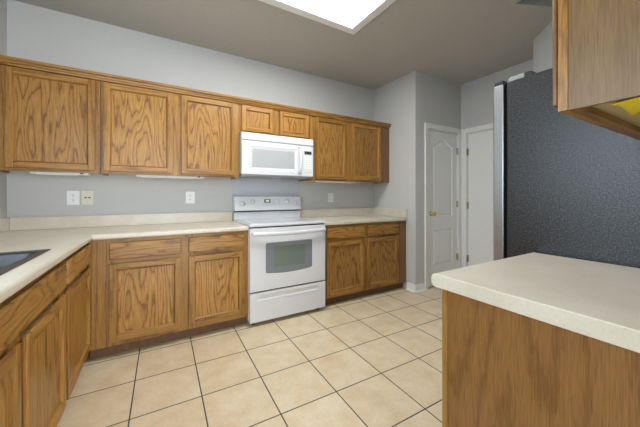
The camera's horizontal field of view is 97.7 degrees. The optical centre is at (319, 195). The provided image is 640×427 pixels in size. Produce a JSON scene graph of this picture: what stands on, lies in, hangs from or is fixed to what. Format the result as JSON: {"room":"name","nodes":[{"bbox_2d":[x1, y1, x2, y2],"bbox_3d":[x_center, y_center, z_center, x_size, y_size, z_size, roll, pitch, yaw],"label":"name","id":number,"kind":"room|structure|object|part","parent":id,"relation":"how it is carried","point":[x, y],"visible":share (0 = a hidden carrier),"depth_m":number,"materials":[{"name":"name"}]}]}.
{"room":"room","nodes":[
{"label":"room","id":0,"kind":"room"},
{"bbox_2d":[0,0,6,218],"bbox_3d":[-0.941,-0.182,-0.521,0.120,2.744,6.250,0,0,-30],"label":"wall","id":1,"kind":"structure","parent":0,"point":[3,3],"depth_m":2.16,"materials":[{"name":"grey paint"}]},
{"bbox_2d":[0,211,231,232],"bbox_3d":[-1.115,0.224,1.612,1.732,0.104,2.388,0,0,-30],"label":"backsplash","id":2,"kind":"structure","parent":1,"relation":"attached to","point":[50,222],"depth_m":2.50,"materials":[{"name":"beige laminate"}]},
{"bbox_2d":[7,0,373,267],"bbox_3d":[-0.128,-0.182,3.647,5.778,2.744,0.120,0,0,-30],"label":"wall","id":3,"kind":"structure","parent":0,"point":[35,33],"depth_m":2.71,"materials":[{"name":"grey paint"}]},
{"bbox_2d":[0,65,105,175],"bbox_3d":[-2.112,-0.559,2.221,0.624,0.758,0.327,0,0,-30],"label":"upper cabinet","id":4,"kind":"object","parent":3,"relation":"attached to","point":[50,122],"visible":0.95,"depth_m":2.10,"materials":[{"name":"brown wood"}]},
{"bbox_3d":[-2.014,-0.560,2.108,0.412,0.624,0.002,0,0,-30],"label":"door panel","id":5,"kind":"part","parent":4,"relation":"part of","materials":[{"name":"brown wood"}]},
{"bbox_2d":[30,171,90,175],"bbox_3d":[-2.036,-0.180,2.208,0.345,0.035,0.094,0,0,-30],"label":"light","id":6,"kind":"object","parent":4,"relation":"attached to","point":[31,172],"visible":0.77,"depth_m":2.17,"materials":[{"name":"white plastic"}]},
{"bbox_2d":[38,174,77,175],"bbox_3d":[-2.058,-0.165,2.196,0.235,0.004,0.068,0,0,-30],"label":"diffuser","id":7,"kind":"object","parent":6,"relation":"attached to","point":[38,174],"depth_m":2.19,"materials":[{"name":"white plastic"}]},
{"bbox_2d":[67,191,79,204],"bbox_3d":[-2.121,0.017,2.403,0.084,0.122,0.009,0,0,-30],"label":"power outlet","id":8,"kind":"object","parent":3,"relation":"attached to","point":[73,197],"visible":1,"depth_m":2.40,"materials":[{"name":"white plastic"}]},
{"bbox_2d":[81,191,93,204],"bbox_3d":[-2.038,0.017,2.453,0.084,0.122,0.007,0,0,-30],"label":"phone jack","id":9,"kind":"object","parent":3,"relation":"attached to","point":[87,197],"visible":1,"depth_m":2.45,"materials":[{"name":"beige plastic"}]},
{"bbox_2d":[101,81,238,178],"bbox_3d":[-1.364,-0.559,2.660,1.102,0.758,0.327,0,0,-30],"label":"upper cabinet","id":10,"kind":"object","parent":3,"relation":"attached to","point":[144,131],"visible":1,"depth_m":2.48,"materials":[{"name":"brown wood"}]},
{"bbox_3d":[-1.534,-0.560,2.384,0.496,0.716,0.022,0,0,-30],"label":"door","id":11,"kind":"part","parent":10,"relation":"part of","materials":[{"name":"brown wood"}]},
{"bbox_3d":[-1.536,-0.560,2.388,0.404,0.624,0.002,0,0,-30],"label":"door panel","id":12,"kind":"part","parent":10,"relation":"part of","materials":[{"name":"brown wood"}]},
{"bbox_2d":[136,175,203,178],"bbox_3d":[-1.375,-0.180,2.594,0.545,0.035,0.094,0,0,-30],"label":"light","id":13,"kind":"object","parent":10,"relation":"attached to","point":[141,176],"visible":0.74,"depth_m":2.55,"materials":[{"name":"white plastic"}]},
{"bbox_2d":[141,177,194,178],"bbox_3d":[-1.398,-0.165,2.583,0.435,0.004,0.068,0,0,-30],"label":"diffuser","id":14,"kind":"object","parent":13,"relation":"attached to","point":[141,177],"depth_m":2.59,"materials":[{"name":"white plastic"}]},
{"bbox_3d":[-1.051,-0.560,2.667,0.487,0.716,0.022,0,0,-30],"label":"door","id":15,"kind":"part","parent":10,"relation":"part of","materials":[{"name":"brown wood"}]},
{"bbox_3d":[-1.053,-0.560,2.671,0.395,0.624,0.002,0,0,-30],"label":"door panel","id":16,"kind":"part","parent":10,"relation":"part of","materials":[{"name":"brown wood"}]},
{"bbox_2d":[186,192,194,202],"bbox_3d":[-1.329,0.017,2.867,0.084,0.122,0.009,0,0,-30],"label":"power outlet","id":17,"kind":"object","parent":3,"relation":"attached to","point":[190,196],"visible":1,"depth_m":2.87,"materials":[{"name":"white plastic"}]},
{"bbox_2d":[233,180,297,211],"bbox_3d":[-0.618,0.045,3.288,0.799,0.430,0.003,0,0,-30],"label":"backsplash","id":18,"kind":"structure","parent":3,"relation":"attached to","point":[240,188],"depth_m":3.27,"materials":[{"name":"grey paint"}]},
{"bbox_2d":[239,104,309,138],"bbox_3d":[-0.536,-0.788,3.145,0.810,0.300,0.327,0,0,-30],"label":"upper cabinet","id":19,"kind":"object","parent":3,"relation":"attached to","point":[252,119],"visible":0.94,"depth_m":2.98,"materials":[{"name":"brown wood"}]},
{"bbox_3d":[-0.642,-0.789,2.906,0.342,0.258,0.022,0,0,-30],"label":"door","id":20,"kind":"part","parent":19,"relation":"part of","materials":[{"name":"brown wood"}]},
{"bbox_3d":[-0.645,-0.789,2.911,0.250,0.166,0.002,0,0,-30],"label":"door panel","id":21,"kind":"part","parent":19,"relation":"part of","materials":[{"name":"brown wood"}]},
{"bbox_2d":[239,132,312,179],"bbox_3d":[-0.509,-0.415,3.097,0.803,0.440,0.435,0,0,-30],"label":"microwave","id":22,"kind":"object","parent":19,"relation":"attached to","point":[261,156],"visible":1,"depth_m":2.93,"materials":[{"name":"white plastic"}]},
{"bbox_3d":[-0.499,-0.385,2.927,0.649,0.335,0.034,0,0,-30],"label":"door","id":23,"kind":"part","parent":22,"relation":"part of","materials":[{"name":"white plastic"}]},
{"bbox_3d":[-0.525,-0.212,3.125,0.783,0.028,0.365,0,0,-30],"label":"plate","id":24,"kind":"part","parent":22,"relation":"part of","materials":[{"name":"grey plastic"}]},
{"bbox_3d":[-0.213,-0.386,3.049,0.057,0.298,0.032,0,0,41],"label":"handle","id":25,"kind":"part","parent":22,"relation":"part of","materials":[{"name":"white plastic"}]},
{"bbox_3d":[-0.150,-0.385,3.131,0.150,0.335,0.034,0,0,-30],"label":"control panel","id":26,"kind":"part","parent":22,"relation":"part of","materials":[{"name":"white plastic"}]},
{"bbox_3d":[-0.287,-0.789,3.120,0.260,0.166,0.002,0,0,-30],"label":"door panel","id":27,"kind":"part","parent":19,"relation":"part of","materials":[{"name":"brown wood"}]},
{"bbox_3d":[-0.284,-0.789,3.116,0.352,0.258,0.022,0,0,-30],"label":"door","id":28,"kind":"part","parent":19,"relation":"part of","materials":[{"name":"brown wood"}]},
{"bbox_2d":[328,193,332,201],"bbox_3d":[0.144,0.024,3.729,0.084,0.122,0.011,0,0,-30],"label":"light switch","id":29,"kind":"object","parent":3,"relation":"attached to","point":[330,195],"visible":1,"depth_m":3.72,"materials":[{"name":"grey plastic"}]},
{"bbox_2d":[299,116,388,183],"bbox_3d":[0.346,-0.559,3.662,1.229,0.758,0.327,0,0,-30],"label":"upper cabinet","id":30,"kind":"object","parent":3,"relation":"attached to","point":[342,150],"visible":0.98,"depth_m":3.50,"materials":[{"name":"brown wood"}]},
{"bbox_2d":[0,55,390,127],"bbox_3d":[-0.669,-0.952,2.875,3.777,0.052,0.051,0,0,-30],"label":"crown molding","id":31,"kind":"structure","parent":30,"relation":"attached to","point":[4,60],"depth_m":2.45,"materials":[{"name":"brown wood"}]},
{"bbox_3d":[0.137,-0.560,3.363,0.448,0.716,0.022,0,0,-30],"label":"door","id":32,"kind":"part","parent":30,"relation":"part of","materials":[{"name":"brown wood"}]},
{"bbox_3d":[0.135,-0.560,3.367,0.356,0.624,0.002,0,0,-30],"label":"door panel","id":33,"kind":"part","parent":30,"relation":"part of","materials":[{"name":"brown wood"}]},
{"bbox_2d":[315,180,359,182],"bbox_3d":[0.232,-0.180,3.536,0.620,0.035,0.094,0,0,-30],"label":"light","id":34,"kind":"object","parent":30,"relation":"attached to","point":[315,180],"visible":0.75,"depth_m":3.46,"materials":[{"name":"white plastic"}]},
{"bbox_3d":[0.606,-0.560,3.638,0.488,0.716,0.022,0,0,-30],"label":"door","id":35,"kind":"part","parent":30,"relation":"part of","materials":[{"name":"brown wood"}]},
{"bbox_3d":[0.604,-0.560,3.642,0.396,0.624,0.002,0,0,-30],"label":"door panel","id":36,"kind":"part","parent":30,"relation":"part of","materials":[{"name":"brown wood"}]},
{"bbox_2d":[300,208,407,217],"bbox_3d":[0.419,0.224,3.524,1.239,0.104,0.640,0,0,-30],"label":"backsplash","id":37,"kind":"structure","parent":3,"relation":"attached to","point":[306,213],"depth_m":3.76,"materials":[{"name":"beige laminate"}]},
{"bbox_2d":[57,286,441,426],"bbox_3d":[1.487,1.230,0.890,5.778,0.080,6.510,0,0,-30],"label":"floor","id":38,"kind":"structure","parent":0,"point":[373,360],"depth_m":1.86,"materials":[{"name":"beige tile"}]},
{"bbox_2d":[0,261,65,426],"bbox_3d":[-1.288,0.752,0.808,0.618,0.873,1.115,0,0,-30],"label":"base cabinet","id":39,"kind":"object","parent":38,"relation":"on","point":[32,319],"visible":1,"depth_m":1.09,"materials":[{"name":"brown wood"}]},
{"bbox_3d":[-0.901,0.783,0.726,0.002,0.474,0.406,0,0,-30],"label":"door panel","id":40,"kind":"part","parent":39,"relation":"part of","materials":[{"name":"brown wood"}]},
{"bbox_3d":[-0.897,0.783,0.729,0.022,0.570,0.502,0,0,-30],"label":"door","id":41,"kind":"part","parent":39,"relation":"part of","materials":[{"name":"brown wood"}]},
{"bbox_3d":[-1.051,0.709,0.947,0.019,0.786,1.115,0,0,-30],"label":"frame","id":42,"kind":"part","parent":39,"relation":"part of","materials":[{"name":"brown wood"}]},
{"bbox_3d":[-1.036,0.404,0.966,0.022,0.123,1.051,0,0,-30],"label":"false drawer","id":43,"kind":"part","parent":39,"relation":"part of","materials":[{"name":"brown wood"}]},
{"bbox_3d":[-1.174,0.783,1.202,0.022,0.570,0.504,0,0,-30],"label":"door","id":44,"kind":"part","parent":39,"relation":"part of","materials":[{"name":"brown wood"}]},
{"bbox_3d":[-1.179,0.783,1.200,0.002,0.474,0.408,0,0,-30],"label":"door panel","id":45,"kind":"part","parent":39,"relation":"part of","materials":[{"name":"brown wood"}]},
{"bbox_2d":[62,244,90,399],"bbox_3d":[-1.726,0.752,1.554,0.618,0.873,0.611,0,0,-30],"label":"base cabinet","id":46,"kind":"object","parent":38,"relation":"on","point":[77,290],"visible":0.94,"depth_m":1.67,"materials":[{"name":"brown wood"}]},
{"bbox_3d":[-1.488,0.709,1.694,0.019,0.786,0.611,0,0,-30],"label":"frame","id":47,"kind":"part","parent":46,"relation":"part of","materials":[{"name":"brown wood"}]},
{"bbox_3d":[-1.471,0.404,1.710,0.022,0.123,0.583,0,0,-30],"label":"drawer","id":48,"kind":"part","parent":46,"relation":"part of","materials":[{"name":"brown wood"}]},
{"bbox_3d":[-1.476,0.783,1.707,0.002,0.474,0.488,0,0,-30],"label":"door panel","id":49,"kind":"part","parent":46,"relation":"part of","materials":[{"name":"brown wood"}]},
{"bbox_2d":[88,231,246,359],"bbox_3d":[-1.302,0.752,2.520,1.134,0.873,0.631,0,0,-30],"label":"base cabinet","id":50,"kind":"object","parent":38,"relation":"on","point":[146,291],"visible":0.97,"depth_m":2.21,"materials":[{"name":"brown wood"}]},
{"bbox_2d":[0,211,247,302],"bbox_3d":[-1.115,0.243,1.612,1.732,0.142,2.388,0,0,-30],"label":"countertop","id":51,"kind":"structure","parent":50,"relation":"on","point":[64,235],"depth_m":2.19,"materials":[{"name":"beige laminate"}]},
{"bbox_2d":[0,249,50,274],"bbox_3d":[-1.357,0.357,0.950,0.454,0.175,0.839,0,0,-30],"label":"sink","id":52,"kind":"object","parent":51,"relation":"in","point":[9,261],"visible":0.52,"depth_m":1.32,"materials":[{"name":"metal"}]},
{"bbox_3d":[-1.442,0.359,1.139,0.349,0.171,0.366,0,0,-30],"label":"bowl","id":53,"kind":"part","parent":52,"relation":"part of","materials":[{"name":"metal"}]},
{"bbox_3d":[-1.329,0.404,2.152,0.471,0.123,0.022,0,0,-30],"label":"drawer","id":54,"kind":"part","parent":50,"relation":"part of","materials":[{"name":"brown wood"}]},
{"bbox_3d":[-1.329,0.783,2.152,0.472,0.570,0.022,0,0,-30],"label":"door","id":55,"kind":"part","parent":50,"relation":"part of","materials":[{"name":"brown wood"}]},
{"bbox_3d":[-1.331,0.783,2.156,0.376,0.474,0.002,0,0,-30],"label":"door panel","id":56,"kind":"part","parent":50,"relation":"part of","materials":[{"name":"brown wood"}]},
{"bbox_3d":[-0.882,0.404,2.413,0.456,0.123,0.022,0,0,-30],"label":"drawer","id":57,"kind":"part","parent":50,"relation":"part of","materials":[{"name":"brown wood"}]},
{"bbox_3d":[-0.882,0.783,2.413,0.457,0.570,0.022,0,0,-30],"label":"door","id":58,"kind":"part","parent":50,"relation":"part of","materials":[{"name":"brown wood"}]},
{"bbox_3d":[-0.885,0.783,2.417,0.361,0.474,0.002,0,0,-30],"label":"door panel","id":59,"kind":"part","parent":50,"relation":"part of","materials":[{"name":"brown wood"}]},
{"bbox_2d":[233,196,325,324],"bbox_3d":[-0.438,0.594,2.964,0.799,1.191,0.720,0,0,-30],"label":"electric range","id":60,"kind":"object","parent":38,"relation":"on","point":[286,249],"visible":0.95,"depth_m":2.72,"materials":[{"name":"white metal"}]},
{"bbox_2d":[245,227,248,321],"bbox_3d":[-0.457,0.715,2.996,0.797,0.860,0.610,0,0,-30],"label":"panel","id":61,"kind":"object","parent":60,"relation":"in","point":[247,317],"depth_m":2.54,"materials":[{"name":"white metal"}]},
{"bbox_3d":[-0.595,0.081,3.232,0.793,0.167,0.100,0,0,-30],"label":"control panel","id":62,"kind":"part","parent":60,"relation":"part of","materials":[{"name":"white plastic"}]},
{"bbox_2d":[234,217,325,226],"bbox_3d":[-0.434,0.270,2.957,0.799,0.028,0.591,0,0,-30],"label":"cooktop","id":63,"kind":"object","parent":60,"relation":"in","point":[248,221],"depth_m":2.82,"materials":[{"name":"white metal"}]},
{"bbox_3d":[-0.294,0.584,2.718,0.791,0.575,0.030,0,0,-30],"label":"oven door","id":64,"kind":"part","parent":60,"relation":"part of","materials":[{"name":"white metal"}]},
{"bbox_3d":[-0.293,1.018,2.716,0.791,0.264,0.031,0,0,-30],"label":"drawer","id":65,"kind":"part","parent":60,"relation":"part of","materials":[{"name":"white metal"}]},
{"bbox_3d":[-0.271,0.348,2.679,0.765,0.045,0.060,0,0,-30],"label":"handle","id":66,"kind":"part","parent":60,"relation":"part of","materials":[{"name":"white metal"}]},
{"bbox_3d":[-0.288,0.574,2.707,0.325,0.192,0.001,0,0,-30],"label":"pane","id":67,"kind":"part","parent":60,"relation":"part of","materials":[{"name":"grey glass"}]},
{"bbox_2d":[324,221,405,304],"bbox_3d":[0.418,0.752,3.528,1.238,0.873,0.631,0,0,-30],"label":"base cabinet","id":68,"kind":"object","parent":38,"relation":"on","point":[362,259],"visible":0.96,"depth_m":3.25,"materials":[{"name":"brown wood"}]},
{"bbox_3d":[0.288,0.404,3.099,0.504,0.123,0.022,0,0,-30],"label":"drawer","id":69,"kind":"part","parent":68,"relation":"part of","materials":[{"name":"brown wood"}]},
{"bbox_3d":[0.288,0.783,3.099,0.505,0.570,0.022,0,0,-30],"label":"door","id":70,"kind":"part","parent":68,"relation":"part of","materials":[{"name":"brown wood"}]},
{"bbox_3d":[0.286,0.783,3.103,0.409,0.474,0.002,0,0,-30],"label":"door panel","id":71,"kind":"part","parent":68,"relation":"part of","materials":[{"name":"brown wood"}]},
{"bbox_2d":[300,208,407,225],"bbox_3d":[0.421,0.243,3.523,1.239,0.142,0.644,0,0,-30],"label":"countertop","id":72,"kind":"structure","parent":68,"relation":"on","point":[340,216],"depth_m":3.61,"materials":[{"name":"beige laminate"}]},
{"bbox_3d":[0.764,0.404,3.378,0.497,0.123,0.022,0,0,-30],"label":"drawer","id":73,"kind":"part","parent":68,"relation":"part of","materials":[{"name":"brown wood"}]},
{"bbox_3d":[0.764,0.783,3.378,0.498,0.570,0.022,0,0,-30],"label":"door","id":74,"kind":"part","parent":68,"relation":"part of","materials":[{"name":"brown wood"}]},
{"bbox_3d":[0.762,0.783,3.382,0.402,0.474,0.002,0,0,-30],"label":"door panel","id":75,"kind":"part","parent":68,"relation":"part of","materials":[{"name":"brown wood"}]},
{"bbox_2d":[442,289,639,426],"bbox_3d":[0.890,0.756,0.916,0.714,0.865,0.638,0,0,-30],"label":"base cabinet","id":76,"kind":"object","parent":38,"relation":"on","point":[501,367],"visible":0.7,"depth_m":0.77,"materials":[{"name":"brown wood"}]},
{"bbox_3d":[0.745,0.713,1.163,0.714,0.778,0.019,0,0,-30],"label":"frame","id":77,"kind":"part","parent":76,"relation":"part of","materials":[{"name":"brown wood"}]},
{"bbox_2d":[431,252,639,352],"bbox_3d":[0.880,0.299,0.913,0.738,0.046,0.645,0,0,-30],"label":"countertop","id":78,"kind":"structure","parent":76,"relation":"on","point":[597,300],"depth_m":0.83,"materials":[{"name":"beige laminate"}]},
{"bbox_2d":[493,68,639,267],"bbox_3d":[1.541,0.279,1.461,0.910,1.821,0.871,0,0,-30],"label":"refrigerator","id":79,"kind":"object","parent":38,"relation":"on","point":[564,185],"visible":0.49,"depth_m":1.31,"materials":[{"name":"black metal"}]},
{"bbox_3d":[1.167,0.256,1.646,0.452,1.717,0.060,0,0,-30],"label":"door","id":80,"kind":"part","parent":79,"relation":"part of","materials":[{"name":"silver metal"}]},
{"bbox_2d":[14,0,552,89],"bbox_3d":[1.487,-1.779,0.890,5.778,0.450,6.510,0,0,-30],"label":"ceiling","id":81,"kind":"structure","parent":0,"point":[460,42],"depth_m":2.68,"materials":[{"name":"paint"}]},
{"bbox_2d":[259,0,395,34],"bbox_3d":[-0.053,-1.544,2.082,1.250,0.019,0.644,0,0,-30],"label":"recessed light","id":82,"kind":"object","parent":81,"relation":"in","point":[349,16],"visible":1,"depth_m":2.32,"materials":[{"name":"white paint"}]},
{"bbox_2d":[283,0,382,26],"bbox_3d":[-0.053,-1.546,2.082,1.078,0.004,0.472,0,0,-30],"label":"diffuser","id":83,"kind":"object","parent":82,"relation":"attached to","point":[345,13],"depth_m":2.31,"materials":[{"name":"white plastic"}]},
{"bbox_2d":[374,70,421,287],"bbox_3d":[1.039,-0.182,3.819,0.120,2.744,0.762,0,0,-30],"label":"wall","id":84,"kind":"structure","parent":0,"point":[398,103],"depth_m":3.58,"materials":[{"name":"grey paint"}]},
{"bbox_2d":[406,282,414,291],"bbox_3d":[1.135,1.145,3.507,0.030,0.090,0.127,0,0,-30],"label":"baseboard","id":85,"kind":"structure","parent":84,"relation":"attached to","point":[411,287],"depth_m":3.50,"materials":[{"name":"white paint"}]},
{"bbox_2d":[422,72,460,288],"bbox_3d":[1.603,-0.182,3.771,0.805,2.744,0.110,0,0,-30],"label":"wall","id":86,"kind":"structure","parent":0,"point":[441,98],"depth_m":3.65,"materials":[{"name":"grey paint"}]},
{"bbox_2d":[415,283,424,292],"bbox_3d":[1.243,1.145,3.479,0.161,0.090,0.030,0,0,-30],"label":"baseboard","id":87,"kind":"structure","parent":86,"relation":"attached to","point":[418,287],"depth_m":3.47,"materials":[{"name":"white paint"}]},
{"bbox_2d":[425,122,461,289],"bbox_3d":[1.638,0.131,3.757,0.761,2.118,0.170,0,0,-30],"label":"door","id":88,"kind":"structure","parent":86,"relation":"in","point":[443,149],"depth_m":3.75,"materials":[{"name":"white paint"}]},
{"bbox_2d":[461,59,532,130],"bbox_3d":[2.100,-0.182,3.828,0.110,2.744,1.820,0,0,-30],"label":"wall","id":89,"kind":"structure","parent":0,"point":[476,95],"depth_m":3.67,"materials":[{"name":"grey paint"}]},
{"bbox_2d":[462,123,492,267],"bbox_3d":[2.239,0.133,3.572,0.129,2.114,0.834,0,0,-30],"label":"door","id":90,"kind":"structure","parent":89,"relation":"in","point":[477,146],"depth_m":3.72,"materials":[{"name":"white paint"}]},
{"bbox_2d":[533,20,552,72],"bbox_3d":[2.440,-0.182,2.210,1.160,2.744,1.315,0,0,-30],"label":"wall","id":91,"kind":"structure","parent":0,"point":[543,43],"depth_m":2.62,"materials":[{"name":"grey paint"}]},
{"bbox_3d":[2.025,-0.182,1.141,2.955,2.744,0.110,0,0,-30],"label":"wall","id":92,"kind":"structure","parent":0,"visible":0},
{"bbox_2d":[553,0,639,139],"bbox_3d":[0.976,-0.594,0.771,0.712,0.763,0.305,0,0,-30],"label":"upper cabinet","id":93,"kind":"object","parent":92,"relation":"attached to","point":[596,43],"visible":1,"depth_m":0.66,"materials":[{"name":"brown wood"}]},
{"bbox_3d":[0.757,-0.595,0.809,0.336,0.721,0.018,0,0,-30],"label":"door","id":94,"kind":"part","parent":93,"relation":"part of","materials":[{"name":"brown wood"}]},
{"bbox_3d":[0.686,-0.594,0.579,0.011,0.763,0.266,0,0,-30],"label":"panel","id":95,"kind":"part","parent":93,"relation":"part of","materials":[{"name":"brown wood"}]},
{"bbox_2d":[611,97,639,115],"bbox_3d":[0.816,-0.225,0.704,0.190,0.010,0.079,0,0,-30],"label":"paper tag","id":96,"kind":"object","parent":93,"relation":"attached to","point":[632,106],"visible":1,"depth_m":0.69,"materials":[{"name":"yellow paper"}]}
]}

